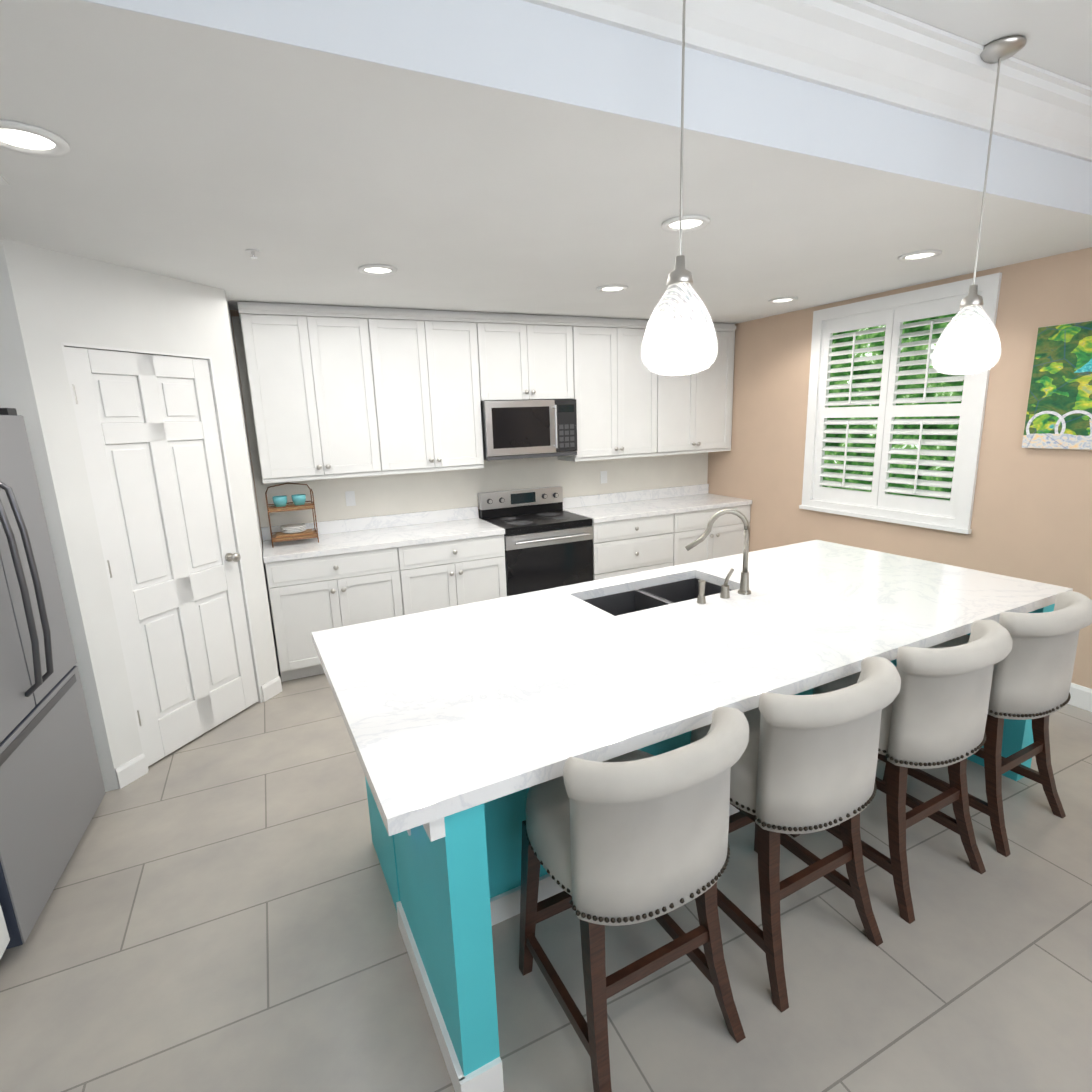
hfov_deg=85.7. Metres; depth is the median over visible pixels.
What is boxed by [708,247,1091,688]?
wall
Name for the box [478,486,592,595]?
range
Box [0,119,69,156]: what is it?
recessed light
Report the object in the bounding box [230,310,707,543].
wall
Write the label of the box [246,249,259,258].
sprinkler head
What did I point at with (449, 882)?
kitchen island
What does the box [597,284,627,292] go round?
recessed light
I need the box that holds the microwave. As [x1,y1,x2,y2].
[480,399,576,460]
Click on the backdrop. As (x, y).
(910, 386)
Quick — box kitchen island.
[374,577,1053,1091]
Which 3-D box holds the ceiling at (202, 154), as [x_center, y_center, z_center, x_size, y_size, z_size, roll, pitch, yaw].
[-0.308,-1.729,3.131,5.980,0.480,3.380,-8,14,-24]
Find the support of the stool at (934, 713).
on the floor
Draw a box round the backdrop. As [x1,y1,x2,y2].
[822,313,968,499]
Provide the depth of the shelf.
4.19 m
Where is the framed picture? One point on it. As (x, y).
(1059, 412)
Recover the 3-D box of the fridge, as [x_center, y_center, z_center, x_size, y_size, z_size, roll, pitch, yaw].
[-2.268,0.458,2.109,0.796,1.858,0.905,-7,13,-21]
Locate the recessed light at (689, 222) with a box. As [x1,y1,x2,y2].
[662,215,709,231]
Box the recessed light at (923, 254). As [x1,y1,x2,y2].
[898,250,941,260]
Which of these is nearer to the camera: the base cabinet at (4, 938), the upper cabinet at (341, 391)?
the base cabinet at (4, 938)
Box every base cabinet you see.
[0,905,9,959]
[261,484,751,681]
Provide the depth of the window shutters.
4.22 m
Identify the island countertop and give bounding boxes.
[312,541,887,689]
[328,553,1072,844]
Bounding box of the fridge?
[0,408,105,957]
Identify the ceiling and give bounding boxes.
[0,0,1091,323]
[866,0,1091,86]
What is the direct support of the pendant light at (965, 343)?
hanging from the ceiling at (1057, 34)
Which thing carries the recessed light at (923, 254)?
in the ceiling at (202, 154)
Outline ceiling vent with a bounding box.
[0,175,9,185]
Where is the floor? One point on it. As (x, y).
(218, 913)
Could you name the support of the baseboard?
attached to the wall at (120, 389)
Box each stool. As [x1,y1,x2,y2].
[519,707,748,1091]
[690,657,900,1012]
[790,620,1012,923]
[883,591,1091,856]
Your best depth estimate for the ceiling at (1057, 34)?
1.83 m
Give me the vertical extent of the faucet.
0.395 m
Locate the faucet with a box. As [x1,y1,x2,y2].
[680,509,755,596]
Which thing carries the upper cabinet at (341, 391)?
attached to the wall at (234, 312)
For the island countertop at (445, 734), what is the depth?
1.94 m
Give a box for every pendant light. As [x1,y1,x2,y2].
[641,0,717,375]
[931,35,1025,374]
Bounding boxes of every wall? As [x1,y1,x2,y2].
[0,238,279,791]
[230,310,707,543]
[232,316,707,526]
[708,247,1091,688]
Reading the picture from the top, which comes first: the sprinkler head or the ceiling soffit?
the ceiling soffit
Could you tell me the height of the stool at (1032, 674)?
0.985 m
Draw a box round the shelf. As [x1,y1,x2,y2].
[265,483,318,547]
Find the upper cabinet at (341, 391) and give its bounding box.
[237,301,735,483]
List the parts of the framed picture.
canvas art picture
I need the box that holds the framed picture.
[1022,321,1091,449]
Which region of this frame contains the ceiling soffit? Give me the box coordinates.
[81,0,1091,214]
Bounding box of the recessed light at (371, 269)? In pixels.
[358,264,396,274]
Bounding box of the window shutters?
[799,272,1001,533]
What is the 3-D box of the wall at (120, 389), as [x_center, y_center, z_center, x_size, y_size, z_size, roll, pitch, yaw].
[-2.522,-0.153,3.335,1.570,2.540,1.490,-8,14,-24]
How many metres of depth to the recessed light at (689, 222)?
2.49 m
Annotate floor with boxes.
[0,669,1091,1091]
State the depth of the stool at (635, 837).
1.45 m
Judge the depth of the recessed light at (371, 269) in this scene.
3.08 m
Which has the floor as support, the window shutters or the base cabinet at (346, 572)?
the base cabinet at (346, 572)
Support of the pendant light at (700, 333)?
hanging from the ceiling at (1057, 34)
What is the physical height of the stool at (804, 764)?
0.985 m

